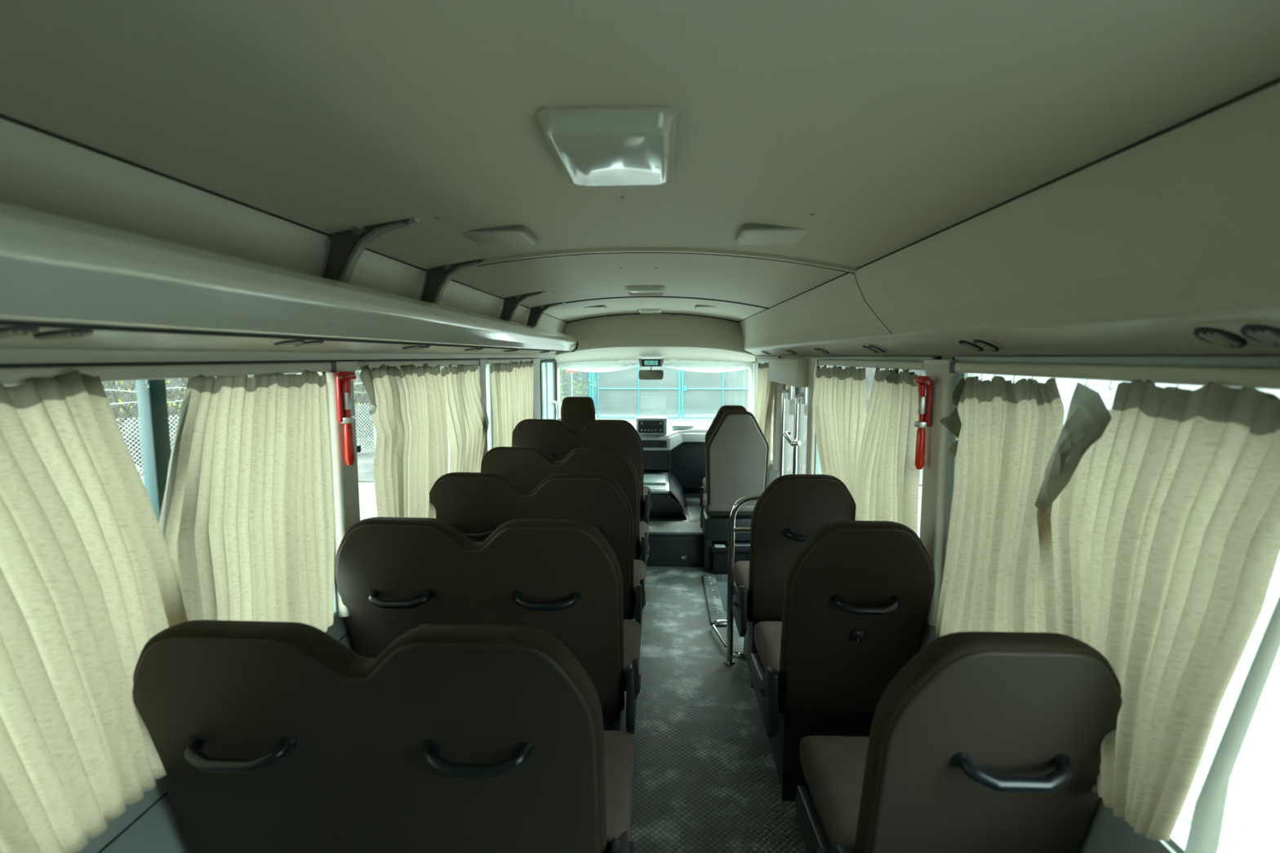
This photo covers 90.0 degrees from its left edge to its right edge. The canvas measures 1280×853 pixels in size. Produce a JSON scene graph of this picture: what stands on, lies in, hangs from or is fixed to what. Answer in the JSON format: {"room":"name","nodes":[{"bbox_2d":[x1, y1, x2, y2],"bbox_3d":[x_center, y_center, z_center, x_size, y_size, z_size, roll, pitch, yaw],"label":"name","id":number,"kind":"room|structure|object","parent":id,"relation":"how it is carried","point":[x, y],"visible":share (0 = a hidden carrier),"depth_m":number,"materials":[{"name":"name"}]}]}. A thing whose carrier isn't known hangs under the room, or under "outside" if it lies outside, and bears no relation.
{"room":"vehicle interior","nodes":[
{"label":"vehicle interior","id":0,"kind":"room"},
{"bbox_2d":[75,615,352,852],"bbox_3d":[-0.948,0.894,2.521,0.065,0.752,7.250,0,6,2],"label":"wall","id":1,"kind":"structure","parent":0,"point":[160,829],"depth_m":1.26,"materials":[{"name":"grey plastic"}]},
{"bbox_2d":[0,361,337,618],"bbox_3d":[-0.965,0.264,1.259,0.089,0.800,1.380,0,6,2],"label":"window","id":2,"kind":"structure","parent":1,"relation":"in","point":[153,411],"depth_m":1.27,"materials":[{"name":"grey"}]},
{"bbox_2d":[0,369,188,852],"bbox_3d":[-0.930,0.321,0.916,0.048,0.793,0.810,0,6,2],"label":"curtain","id":3,"kind":"object","parent":2,"relation":"hanging from","point":[88,577],"visible":0.8,"depth_m":1.03,"materials":[{"name":"fabric"}]},
{"bbox_2d":[159,369,334,632],"bbox_3d":[-0.916,0.244,1.545,0.047,0.758,0.697,0,6,0],"label":"curtain","id":4,"kind":"object","parent":2,"relation":"hanging from","point":[246,521],"visible":0.8,"depth_m":1.52,"materials":[{"name":"fabric"}]},
{"bbox_2d":[97,631,348,852],"bbox_3d":[-0.937,0.667,1.992,0.004,0.004,6.250,0,6,2],"label":"trim","id":5,"kind":"structure","parent":1,"relation":"attached to","point":[342,637],"depth_m":1.22,"materials":[{"name":"grey plastic"}]},
{"bbox_2d":[317,359,359,617],"bbox_3d":[-0.944,0.189,1.992,0.093,0.790,0.187,0,6,2],"label":"window pillar","id":6,"kind":"structure","parent":1,"relation":"attached to","point":[345,477],"depth_m":1.94,"materials":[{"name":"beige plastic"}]},
{"bbox_2d":[336,371,356,465],"bbox_3d":[-0.875,-0.023,1.908,0.040,0.282,0.090,0,6,2],"label":"hammer","id":7,"kind":"object","parent":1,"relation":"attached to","point":[344,379],"visible":1,"depth_m":1.90,"materials":[{"name":"red plastic"}]},
{"bbox_2d":[355,359,479,473],"bbox_3d":[-0.915,0.101,2.747,0.089,0.800,1.425,0,6,2],"label":"window","id":8,"kind":"structure","parent":1,"relation":"in","point":[375,433],"depth_m":2.56,"materials":[{"name":"grey"}]},
{"bbox_2d":[360,363,448,518],"bbox_3d":[-0.878,0.158,2.456,0.047,0.798,0.792,0,6,2],"label":"curtain","id":9,"kind":"object","parent":8,"relation":"hanging from","point":[407,411],"visible":0.67,"depth_m":2.39,"materials":[{"name":"fabric"}]},
{"bbox_2d":[441,364,488,472],"bbox_3d":[-0.854,0.099,3.206,0.054,0.837,0.794,0,6,2],"label":"curtain","id":10,"kind":"object","parent":8,"relation":"hanging from","point":[466,423],"visible":0.64,"depth_m":3.11,"materials":[{"name":"fabric"}]},
{"bbox_2d":[477,358,488,459],"bbox_3d":[-0.893,0.024,3.500,0.093,0.790,0.180,0,6,2],"label":"trim","id":11,"kind":"structure","parent":1,"relation":"attached to","point":[482,367],"depth_m":3.47,"materials":[{"name":"beige plastic"}]},
{"bbox_2d":[485,358,533,450],"bbox_3d":[-0.867,-0.058,4.195,0.089,0.800,1.310,0,6,2],"label":"window","id":12,"kind":"structure","parent":1,"relation":"in","point":[489,399],"depth_m":3.78,"materials":[{"name":"grey"}]},
{"bbox_2d":[489,361,513,447],"bbox_3d":[-0.830,0.016,3.898,0.042,0.820,0.520,0,6,1],"label":"curtain","id":13,"kind":"object","parent":12,"relation":"hanging from","point":[501,374],"visible":0.7,"depth_m":3.89,"materials":[{"name":"fabric"}]},
{"bbox_2d":[512,360,533,429],"bbox_3d":[-0.813,-0.040,4.508,0.041,0.842,0.682,0,6,2],"label":"curtain","id":14,"kind":"object","parent":12,"relation":"hanging from","point":[522,371],"visible":0.52,"depth_m":4.42,"materials":[{"name":"fabric"}]},
{"bbox_2d":[532,357,541,418],"bbox_3d":[-0.843,-0.138,4.976,0.093,0.790,0.370,0,6,2],"label":"trim","id":15,"kind":"structure","parent":1,"relation":"attached to","point":[536,362],"depth_m":4.94,"materials":[{"name":"beige plastic"}]},
{"bbox_2d":[540,357,554,419],"bbox_3d":[-0.839,-0.203,5.522,0.055,0.800,0.840,0,6,2],"label":"window","id":16,"kind":"structure","parent":1,"relation":"in","point":[548,409],"depth_m":5.89,"materials":[{"name":"grey"}]},
{"bbox_2d":[0,118,566,356],"bbox_3d":[-0.891,-0.442,2.382,0.177,0.360,7.270,0,6,2],"label":"wall","id":17,"kind":"structure","parent":0,"point":[39,171],"depth_m":1.18,"materials":[{"name":"beige plastic"}]},
{"bbox_2d":[0,0,1279,321],"bbox_3d":[-0.003,-0.643,2.330,1.600,0.130,7.270,0,6,2],"label":"ceiling","id":18,"kind":"structure","parent":0,"point":[895,124],"depth_m":0.94,"materials":[{"name":"beige plastic"}]},
{"bbox_2d":[0,202,578,354],"bbox_3d":[-0.728,-0.407,1.877,0.298,0.371,6.270,0,6,2],"label":"luggage rack","id":19,"kind":"object","parent":18,"relation":"attached to","point":[138,291],"visible":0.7,"depth_m":0.99,"materials":[{"name":"beige plastic"}]},
{"bbox_2d":[0,325,100,340],"bbox_3d":[-0.773,-0.122,0.818,0.075,0.023,0.164,0,6,2],"label":"air vent","id":20,"kind":"object","parent":19,"relation":"attached to","point":[6,332],"visible":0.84,"depth_m":0.83,"materials":[{"name":"beige plastic"}]},
{"bbox_2d":[0,330,555,354],"bbox_3d":[-0.757,-0.250,1.875,0.240,0.060,6.230,0,6,2],"label":"shelf","id":21,"kind":"object","parent":19,"relation":"attached to","point":[197,340],"depth_m":1.28,"materials":[{"name":"beige plastic"}]},
{"bbox_2d":[270,338,324,346],"bbox_3d":[-0.753,-0.188,1.414,0.075,0.023,0.164,0,6,2],"label":"air vent","id":22,"kind":"object","parent":19,"relation":"attached to","point":[277,342],"visible":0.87,"depth_m":1.37,"materials":[{"name":"beige plastic"}]},
{"bbox_2d":[461,225,537,246],"bbox_3d":[-0.446,-0.599,2.023,0.208,0.018,0.258,0,6,2],"label":"ceiling speaker","id":23,"kind":"object","parent":18,"relation":"attached to","point":[510,235],"visible":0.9,"depth_m":1.98,"materials":[{"name":"grey plastic"}]},
{"bbox_2d":[536,104,676,186],"bbox_3d":[-0.050,-0.522,1.215,0.231,0.040,0.381,0,6,2],"label":"recessed light","id":24,"kind":"object","parent":18,"relation":"in","point":[611,144],"visible":1,"depth_m":1.10,"materials":[{"name":"beige plastic"}]},
{"bbox_2d":[625,285,665,295],"bbox_3d":[0.033,-0.807,3.796,0.229,0.036,0.309,0,6,2],"label":"recessed light","id":25,"kind":"object","parent":18,"relation":"in","point":[632,290],"visible":0.99,"depth_m":3.66,"materials":[{"name":"beige plastic"}]},
{"bbox_2d":[561,296,768,309],"bbox_3d":[0.142,-0.832,4.293,1.440,0.091,0.028,0,6,2],"label":"trim","id":26,"kind":"structure","parent":18,"relation":"attached to","point":[624,296],"depth_m":4.28,"materials":[{"name":"grey plastic"}]},
{"bbox_2d":[475,247,857,273],"bbox_3d":[0.088,-0.620,2.385,1.420,0.096,0.044,0,6,2],"label":"trim","id":27,"kind":"structure","parent":18,"relation":"attached to","point":[565,252],"depth_m":2.37,"materials":[{"name":"beige plastic"}]},
{"bbox_2d":[735,223,808,244],"bbox_3d":[0.414,-0.597,1.994,0.208,0.018,0.258,0,6,2],"label":"ceiling speaker","id":28,"kind":"object","parent":18,"relation":"attached to","point":[752,233],"visible":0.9,"depth_m":1.94,"materials":[{"name":"grey plastic"}]},
{"bbox_2d":[739,82,1279,356],"bbox_3d":[0.906,-0.421,2.299,0.224,0.344,7.220,0,6,2],"label":"panel","id":29,"kind":"object","parent":18,"relation":"attached to","point":[1175,230],"visible":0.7,"depth_m":1.08,"materials":[{"name":"beige plastic"}]},
{"bbox_2d":[957,336,1002,351],"bbox_3d":[0.844,-0.206,1.590,0.071,0.039,0.164,0,6,2],"label":"air vent","id":30,"kind":"object","parent":29,"relation":"attached to","point":[975,344],"visible":1,"depth_m":1.56,"materials":[{"name":"beige plastic"}]},
{"bbox_2d":[1187,320,1279,347],"bbox_3d":[0.820,-0.126,0.865,0.071,0.039,0.164,0,6,2],"label":"air vent","id":31,"kind":"object","parent":29,"relation":"attached to","point":[1225,333],"visible":1,"depth_m":0.87,"materials":[{"name":"beige plastic"}]},
{"bbox_2d":[551,314,756,363],"bbox_3d":[0.133,-0.808,5.886,1.950,0.482,0.360,0,6,2],"label":"header panel","id":32,"kind":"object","parent":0,"point":[628,337],"depth_m":5.86,"materials":[{"name":"beige plastic"}]},
{"bbox_2d":[0,357,537,367],"bbox_3d":[-0.903,-0.194,1.896,0.008,0.005,6.250,0,6,2],"label":"trim","id":33,"kind":"structure","parent":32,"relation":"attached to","point":[24,365],"depth_m":1.27,"materials":[{"name":"grey plastic"}]},
{"bbox_2d":[0,347,554,364],"bbox_3d":[-0.922,-0.264,2.403,0.115,0.024,7.270,0,6,2],"label":"curtain rail","id":34,"kind":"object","parent":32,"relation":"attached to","point":[3,360],"depth_m":1.28,"materials":[{"name":"beige plastic"}]},
{"bbox_2d":[0,113,567,322],"bbox_3d":[-0.803,-0.581,2.354,0.008,0.008,7.250,0,6,2],"label":"trim","id":35,"kind":"structure","parent":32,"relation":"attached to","point":[2,116],"depth_m":1.14,"materials":[{"name":"grey"}]},
{"bbox_2d":[540,359,557,419],"bbox_3d":[-0.791,-0.292,5.531,0.027,0.574,0.788,0,6,2],"label":"trim","id":36,"kind":"structure","parent":32,"relation":"attached to","point":[543,361],"depth_m":5.87,"materials":[{"name":"black rubber"}]},
{"bbox_2d":[558,360,638,372],"bbox_3d":[-0.406,-0.563,6.028,0.785,0.105,0.051,0,6,2],"label":"film","id":37,"kind":"object","parent":32,"relation":"attached to","point":[599,366],"visible":0.94,"depth_m":6.02,"materials":[{"name":"white plastic"}]},
{"bbox_2d":[638,358,663,366],"bbox_3d":[0.104,-0.592,5.917,0.236,0.075,0.066,0,6,2],"label":"digital clock","id":38,"kind":"object","parent":32,"relation":"attached to","point":[643,362],"visible":1,"depth_m":5.89,"materials":[{"name":"black plastic"}]},
{"bbox_2d":[638,366,663,379],"bbox_3d":[0.103,-0.506,5.900,0.230,0.147,0.054,1,6,6],"label":"mirror","id":39,"kind":"object","parent":32,"relation":"attached to","point":[651,374],"visible":1,"depth_m":5.88,"materials":[{"name":"grey mirror"}]},
{"bbox_2d":[639,370,662,379],"bbox_3d":[0.102,-0.475,5.880,0.219,0.085,0.003,1,3,6],"label":"mirror glass","id":40,"kind":"object","parent":39,"relation":"attached to","point":[643,375],"depth_m":5.88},
{"bbox_2d":[663,360,751,372],"bbox_3d":[0.641,-0.559,5.993,0.840,0.105,0.054,0,6,2],"label":"film","id":41,"kind":"object","parent":32,"relation":"attached to","point":[691,366],"visible":0.94,"depth_m":5.99,"materials":[{"name":"white plastic"}]},
{"bbox_2d":[768,358,808,386],"bbox_3d":[0.957,-0.345,3.986,0.155,0.157,0.940,0,6,2],"label":"trim","id":42,"kind":"structure","parent":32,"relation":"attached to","point":[794,372],"depth_m":3.71,"materials":[{"name":"beige plastic"}]},
{"bbox_2d":[739,77,1279,321],"bbox_3d":[0.796,-0.575,2.301,0.008,0.008,7.250,0,6,2],"label":"trim","id":43,"kind":"structure","parent":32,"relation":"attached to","point":[1276,81],"depth_m":1.03,"materials":[{"name":"grey"}]},
{"bbox_2d":[666,422,711,422],"bbox_3d":[0.148,0.532,6.339,2.000,1.160,0.050,0,6,2],"label":"wall","id":44,"kind":"structure","parent":0,"point":[667,422],"depth_m":6.24,"materials":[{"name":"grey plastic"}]},
{"bbox_2d":[557,416,711,487],"bbox_3d":[0.126,0.223,5.922,1.860,0.665,0.713,0,6,2],"label":"dashboard","id":45,"kind":"object","parent":44,"relation":"attached to","point":[679,448],"visible":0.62,"depth_m":5.77,"materials":[{"name":"grey plastic"}]},
{"bbox_2d":[642,487,750,566],"bbox_3d":[0.093,0.817,5.462,1.890,0.285,1.720,0,6,2],"label":"floor","id":46,"kind":"structure","parent":0,"point":[688,492],"depth_m":5.06,"materials":[{"name":"black plastic"}]},
{"bbox_2d":[560,396,595,431],"bbox_3d":[-0.462,0.227,5.105,0.420,0.955,0.558,0,6,2],"label":"seat","id":47,"kind":"object","parent":46,"relation":"on","point":[575,411],"visible":0.28,"depth_m":4.80,"materials":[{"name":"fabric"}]},
{"bbox_2d":[511,418,651,559],"bbox_3d":[-0.386,0.429,4.457,0.935,1.025,0.676,0,6,2],"label":"seat","id":48,"kind":"object","parent":46,"relation":"on","point":[553,437],"visible":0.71,"depth_m":4.11,"materials":[{"name":"black leather"}]},
{"bbox_2d":[643,485,650,511],"bbox_3d":[-0.389,0.515,4.591,0.922,0.124,0.428,0,6,2],"label":"seat cushion","id":49,"kind":"object","parent":48,"relation":"on","point":[646,489],"depth_m":4.55,"materials":[{"name":"fabric"}]},
{"bbox_2d":[643,470,687,516],"bbox_3d":[0.009,0.549,5.445,0.760,0.242,0.880,0,6,2],"label":"engine cover","id":50,"kind":"object","parent":46,"relation":"on","point":[667,499],"visible":0.52,"depth_m":5.03,"materials":[{"name":"black plastic"}]},
{"bbox_2d":[643,474,666,484],"bbox_3d":[-0.067,0.447,5.406,0.570,0.023,0.360,0,6,2],"label":"tray","id":51,"kind":"object","parent":50,"relation":"on","point":[648,479],"depth_m":5.34,"materials":[{"name":"black plastic"}]},
{"bbox_2d":[642,520,702,533],"bbox_3d":[0.228,0.747,4.750,0.455,0.007,0.310,0,6,2],"label":"trim","id":52,"kind":"structure","parent":46,"relation":"on","point":[655,526],"depth_m":4.72,"materials":[{"name":"plastic"}]},
{"bbox_2d":[646,533,704,566],"bbox_3d":[0.169,0.883,4.589,0.640,0.243,0.027,0,6,2],"label":"trim","id":53,"kind":"structure","parent":46,"relation":"attached to","point":[665,549],"depth_m":4.58,"materials":[{"name":"black plastic"}]},
{"bbox_2d":[685,497,701,521],"bbox_3d":[0.453,0.686,5.294,0.120,0.010,0.800,0,6,2],"label":"trim","id":54,"kind":"structure","parent":46,"relation":"on","point":[693,504],"depth_m":5.29,"materials":[{"name":"plastic"}]},
{"bbox_2d":[699,404,746,506],"bbox_3d":[0.712,0.266,5.235,0.452,0.910,0.509,0,6,2],"label":"passenger seat","id":55,"kind":"object","parent":46,"relation":"on","point":[723,409],"visible":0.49,"depth_m":4.98,"materials":[{"name":"fabric"}]},
{"bbox_2d":[624,566,817,852],"bbox_3d":[-0.026,1.336,1.763,1.900,0.040,5.710,0,6,2],"label":"floor","id":56,"kind":"structure","parent":0,"point":[706,780],"depth_m":2.50,"materials":[{"name":"plastic"}]},
{"bbox_2d":[132,619,635,852],"bbox_3d":[-0.478,0.830,1.490,0.935,1.025,0.676,0,6,2],"label":"seat","id":57,"kind":"object","parent":56,"relation":"on","point":[266,736],"visible":1,"depth_m":1.18,"materials":[{"name":"plastic"}]},
{"bbox_2d":[603,730,635,852],"bbox_3d":[-0.481,0.916,1.624,0.922,0.124,0.428,0,6,2],"label":"seat cushion","id":58,"kind":"object","parent":57,"relation":"on","point":[619,746],"depth_m":1.57,"materials":[{"name":"fabric"}]},
{"bbox_2d":[334,516,640,734],"bbox_3d":[-0.461,0.748,2.240,0.935,1.025,0.676,0,6,2],"label":"seat","id":59,"kind":"object","parent":56,"relation":"on","point":[562,579],"visible":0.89,"depth_m":1.93,"materials":[{"name":"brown plastic"}]},
{"bbox_2d":[623,619,640,691],"bbox_3d":[-0.464,0.834,2.374,0.922,0.124,0.428,0,6,2],"label":"seat cushion","id":60,"kind":"object","parent":59,"relation":"on","point":[632,628],"depth_m":2.34,"materials":[{"name":"fabric"}]},
{"bbox_2d":[429,471,646,634],"bbox_3d":[-0.436,0.666,2.980,0.935,1.025,0.676,0,6,2],"label":"seat","id":61,"kind":"object","parent":56,"relation":"on","point":[476,504],"visible":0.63,"depth_m":2.64,"materials":[{"name":"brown fabric"}]},
{"bbox_2d":[633,559,645,606],"bbox_3d":[-0.439,0.752,3.114,0.922,0.124,0.428,0,6,2],"label":"seat cushion","id":62,"kind":"object","parent":61,"relation":"on","point":[639,566],"depth_m":3.09,"materials":[{"name":"fabric"}]},
{"bbox_2d":[480,446,649,618],"bbox_3d":[-0.411,0.584,3.730,0.935,1.025,0.676,0,6,2],"label":"seat","id":63,"kind":"object","parent":56,"relation":"on","point":[527,467],"visible":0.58,"depth_m":3.38,"materials":[{"name":"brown plastic"}]},
{"bbox_2d":[640,521,648,555],"bbox_3d":[-0.413,0.670,3.864,0.922,0.124,0.428,0,6,2],"label":"seat cushion","id":64,"kind":"object","parent":63,"relation":"on","point":[643,526],"depth_m":3.85,"materials":[{"name":"fabric"}]},
{"bbox_2d":[702,574,726,626],"bbox_3d":[0.456,1.066,3.983,0.090,0.012,0.834,0,6,2],"label":"strip","id":65,"kind":"object","parent":56,"relation":"on","point":[715,608],"visible":0.91,"depth_m":3.93,"materials":[{"name":"metal"}]},
{"bbox_2d":[711,542,750,573],"bbox_3d":[0.698,0.921,4.479,0.405,0.192,0.165,0,6,2],"label":"storage box","id":66,"kind":"object","parent":56,"relation":"on","point":[719,550],"visible":0.48,"depth_m":4.41,"materials":[{"name":"black plastic"}]},
{"bbox_2d":[700,411,768,571],"bbox_3d":[0.648,0.440,4.541,0.452,1.135,0.509,0,6,2],"label":"seat","id":67,"kind":"object","parent":56,"relation":"on","point":[737,451],"visible":0.81,"depth_m":4.31,"materials":[{"name":"fabric"}]},
{"bbox_2d":[702,493,753,515],"bbox_3d":[0.672,0.562,4.639,0.410,0.100,0.340,0,6,2],"label":"seat cushion","id":68,"kind":"object","parent":67,"relation":"on","point":[706,511],"depth_m":4.48,"materials":[{"name":"fabric"}]},
{"bbox_2d":[723,493,761,665],"bbox_3d":[0.653,0.744,3.099,0.486,0.846,0.060,0,6,2],"label":"handrail","id":69,"kind":"object","parent":56,"relation":"on","point":[729,660],"visible":0.52,"depth_m":3.08,"materials":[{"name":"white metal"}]},
{"bbox_2d":[731,474,856,688],"bbox_3d":[0.682,0.671,2.938,0.525,1.026,0.676,0,6,2],"label":"seat","id":70,"kind":"object","parent":56,"relation":"on","point":[792,507],"visible":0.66,"depth_m":2.64,"materials":[{"name":"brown plastic"}]},
{"bbox_2d":[733,560,749,608],"bbox_3d":[0.710,0.757,3.071,0.477,0.124,0.428,0,6,2],"label":"seat cushion","id":71,"kind":"object","parent":70,"relation":"on","point":[741,568],"depth_m":3.10,"materials":[{"name":"fabric"}]},
{"bbox_2d":[750,520,934,801],"bbox_3d":[0.657,0.751,2.203,0.525,1.026,0.676,0,6,2],"label":"seat","id":72,"kind":"object","parent":56,"relation":"on","point":[876,578],"visible":0.87,"depth_m":1.96,"materials":[{"name":"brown plastic"}]},
{"bbox_2d":[754,621,782,684],"bbox_3d":[0.685,0.838,2.336,0.477,0.124,0.428,0,6,2],"label":"seat cushion","id":73,"kind":"object","parent":72,"relation":"on","point":[767,634],"depth_m":2.35,"materials":[{"name":"fabric"}]},
{"bbox_2d":[795,631,1122,852],"bbox_3d":[0.650,0.834,1.447,0.525,1.026,0.676,0,6,2],"label":"seat","id":74,"kind":"object","parent":56,"relation":"on","point":[982,742],"visible":0.94,"depth_m":1.15,"materials":[{"name":"plastic"}]},
{"bbox_2d":[799,735,869,852],"bbox_3d":[0.678,0.920,1.580,0.477,0.124,0.428,0,6,2],"label":"seat cushion","id":75,"kind":"object","parent":74,"relation":"on","point":[833,767],"depth_m":1.58,"materials":[{"name":"fabric"}]},
{"bbox_2d":[716,582,737,625],"bbox_3d":[0.736,1.365,4.015,0.505,0.510,0.850,0,6,2],"label":"floor","id":76,"kind":"structure","parent":0,"point":[722,586],"depth_m":4.40,"materials":[{"name":"grey plastic"}]},
{"bbox_2d":[766,453,1221,852],"bbox_3d":[0.939,0.902,2.458,0.080,0.750,7.250,0,6,2],"label":"wall","id":77,"kind":"structure","parent":0,"point":[1107,833],"depth_m":1.17,"materials":[{"name":"grey plastic"}]},
{"bbox_2d":[748,362,755,414],"bbox_3d":[1.063,0.003,6.029,0.060,1.200,0.243,0,6,2],"label":"trim","id":78,"kind":"structure","parent":77,"relation":"attached to","point":[751,371],"depth_m":5.91,"materials":[{"name":"beige plastic"}]},
{"bbox_2d":[753,356,780,462],"bbox_3d":[1.017,-0.164,5.162,0.080,0.800,1.140,0,6,2],"label":"window","id":79,"kind":"structure","parent":77,"relation":"in","point":[756,362],"depth_m":5.67,"materials":[{"name":"grey"}]},
{"bbox_2d":[755,362,775,467],"bbox_3d":[0.935,-0.062,4.852,0.086,0.866,0.900,0,6,2],"label":"curtain","id":80,"kind":"object","parent":79,"relation":"hanging from","point":[765,388],"visible":0.65,"depth_m":4.73,"materials":[{"name":"fabric"}]},
{"bbox_2d":[772,357,784,470],"bbox_3d":[0.997,-0.091,4.546,0.079,0.790,0.190,0,6,2],"label":"trim","id":81,"kind":"structure","parent":77,"relation":"attached to","point":[778,386],"depth_m":4.51,"materials":[{"name":"beige plastic"}]},
{"bbox_2d":[779,384,807,476],"bbox_3d":[0.950,0.473,4.080,0.119,1.670,0.908,0,6,2],"label":"door","id":82,"kind":"structure","parent":77,"relation":"in","point":[801,393],"depth_m":3.96,"materials":[{"name":"grey paint"}]},
{"bbox_2d":[805,358,827,474],"bbox_3d":[0.962,0.024,3.493,0.079,0.790,0.190,0,6,2],"label":"trim","id":83,"kind":"structure","parent":77,"relation":"attached to","point":[812,362],"depth_m":3.46,"materials":[{"name":"beige plastic"}]},
{"bbox_2d":[814,356,942,474],"bbox_3d":[0.935,0.105,2.710,0.080,0.800,1.475,0,6,2],"label":"window","id":84,"kind":"structure","parent":77,"relation":"in","point":[817,464],"depth_m":2.46,"materials":[{"name":"grey"}]},
{"bbox_2d":[812,364,866,520],"bbox_3d":[0.903,0.088,2.953,0.048,0.740,0.900,0,6,2],"label":"curtain","id":85,"kind":"object","parent":84,"relation":"hanging from","point":[839,395],"visible":0.73,"depth_m":2.86,"materials":[{"name":"fabric"}]},
{"bbox_2d":[855,367,919,534],"bbox_3d":[0.876,0.106,2.293,0.048,0.634,0.585,0,6,1],"label":"curtain","id":86,"kind":"object","parent":84,"relation":"hanging from","point":[887,487],"visible":0.96,"depth_m":2.21,"materials":[{"name":"fabric"}]},
{"bbox_2d":[913,375,933,469],"bbox_3d":[0.844,-0.011,1.910,0.040,0.282,0.090,0,6,2],"label":"hammer","id":87,"kind":"object","parent":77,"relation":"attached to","point":[924,383],"visible":1,"depth_m":1.91,"materials":[{"name":"red plastic"}]},
{"bbox_2d":[919,360,972,626],"bbox_3d":[0.909,0.196,1.926,0.079,0.790,0.195,0,6,2],"label":"window pillar","id":88,"kind":"structure","parent":77,"relation":"attached to","point":[937,436],"depth_m":1.89,"materials":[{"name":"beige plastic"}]},
{"bbox_2d":[941,356,1279,852],"bbox_3d":[0.874,0.304,0.895,0.080,0.800,1.970,0,6,2],"label":"window","id":89,"kind":"structure","parent":77,"relation":"in","point":[1178,839],"depth_m":1.10,"materials":[{"name":"grey"}]},
{"bbox_2d":[933,375,1064,639],"bbox_3d":[0.862,0.309,1.579,0.054,0.870,0.575,0,6,2],"label":"curtain","id":90,"kind":"object","parent":89,"relation":"hanging from","point":[1006,433],"visible":0.8,"depth_m":1.54,"materials":[{"name":"fabric"}]},
{"bbox_2d":[1035,378,1279,852],"bbox_3d":[0.820,0.331,1.072,0.084,0.820,0.630,0,6,2],"label":"curtain","id":91,"kind":"object","parent":89,"relation":"hanging from","point":[1159,553],"visible":0.8,"depth_m":1.01,"materials":[{"name":"fabric"}]},
{"bbox_3d":[4.371,-2.270,21.748,0.193,4.211,0.193,0,6,2],"label":"gate post","id":92,"kind":"object","parent":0,"visible":0},
{"bbox_2d":[596,361,765,418],"bbox_3d":[1.395,-2.216,21.847,5.786,3.916,0.105,0,6,2],"label":"metal gate","id":93,"kind":"object","parent":92,"relation":"attached to","point":[680,408],"visible":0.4,"depth_m":22.00,"materials":[{"name":"metal"}]},
{"label":"outside","id":94,"kind":"structure","parent":0,"visible":0},
{"bbox_2d":[135,425,1279,852],"bbox_3d":[0.834,-0.518,25.079,120.000,0.001,130.000,0,6,2],"label":"ground","id":95,"kind":"structure","parent":94,"point":[1251,824],"depth_m":3.53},
{"bbox_2d":[102,378,184,455],"bbox_3d":[-11.218,-1.096,10.987,9.324,4.693,8.203,1,6,5],"label":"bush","id":96,"kind":"object","parent":95,"relation":"on","point":[113,382],"visible":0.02,"depth_m":11.70,"materials":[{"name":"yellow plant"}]},
{"bbox_2d":[102,376,372,475],"bbox_3d":[-9.555,-1.238,12.464,8.210,4.750,9.523,-2,6,-15],"label":"chain-link fence","id":97,"kind":"object","parent":95,"relation":"on","point":[175,411],"visible":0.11,"depth_m":12.64,"materials":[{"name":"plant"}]},
{"bbox_2d":[103,369,373,464],"bbox_3d":[-15.805,-1.841,14.852,11.976,5.062,22.465,4,7,33],"label":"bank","id":98,"kind":"object","parent":95,"relation":"on","point":[171,384],"visible":0.02,"depth_m":15.54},
{"bbox_2d":[102,368,400,468],"bbox_3d":[-8.082,-1.432,14.718,8.869,4.475,8.663,5,8,36],"label":"tree","id":99,"kind":"object","parent":95,"relation":"on","point":[167,392],"visible":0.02,"depth_m":14.44,"materials":[{"name":"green plant"}]},
{"bbox_2d":[248,370,373,449],"bbox_3d":[-6.686,-1.472,16.876,8.729,5.097,8.869,6,9,44],"label":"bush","id":100,"kind":"object","parent":95,"relation":"on","point":[359,377],"visible":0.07,"depth_m":16.39,"materials":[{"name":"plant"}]},
{"bbox_2d":[512,363,595,425],"bbox_3d":[-4.011,-1.252,20.644,5.297,3.433,4.974,0,6,2],"label":"bush","id":101,"kind":"object","parent":95,"relation":"on","point":[561,370],"visible":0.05,"depth_m":19.77,"materials":[{"name":"green plant"}]},
{"bbox_2d":[356,413,923,484],"bbox_3d":[2.091,0.258,17.825,21.000,0.030,13.500,0,6,2],"label":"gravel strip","id":102,"kind":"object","parent":95,"relation":"on","point":[365,460],"visible":0.04,"depth_m":15.24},
{"bbox_2d":[104,368,493,480],"bbox_3d":[-7.835,-0.282,12.613,0.138,2.250,13.681,5,8,37],"label":"fence","id":103,"kind":"object","parent":102,"relation":"on","point":[440,369],"visible":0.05,"depth_m":11.70,"materials":[{"name":"silver metal"}]},
{"bbox_2d":[506,359,591,431],"bbox_3d":[-2.722,-1.464,19.951,0.131,3.000,4.692,3,7,25],"label":"fence","id":104,"kind":"object","parent":102,"relation":"on","point":[588,377],"visible":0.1,"depth_m":21.14,"materials":[{"name":"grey metal"}]},
{"bbox_2d":[416,362,925,415],"bbox_3d":[-7.752,-5.936,37.108,42.000,8.349,28.081,0,6,2],"label":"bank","id":105,"kind":"object","parent":95,"relation":"on","point":[869,375],"visible":0.02,"depth_m":26.94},
{"bbox_2d":[973,373,1279,425],"bbox_3d":[14.726,-1.972,9.355,3.200,6.320,48.000,0,6,2],"label":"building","id":106,"kind":"structure","parent":95,"relation":"on","point":[1066,387],"depth_m":19.78,"materials":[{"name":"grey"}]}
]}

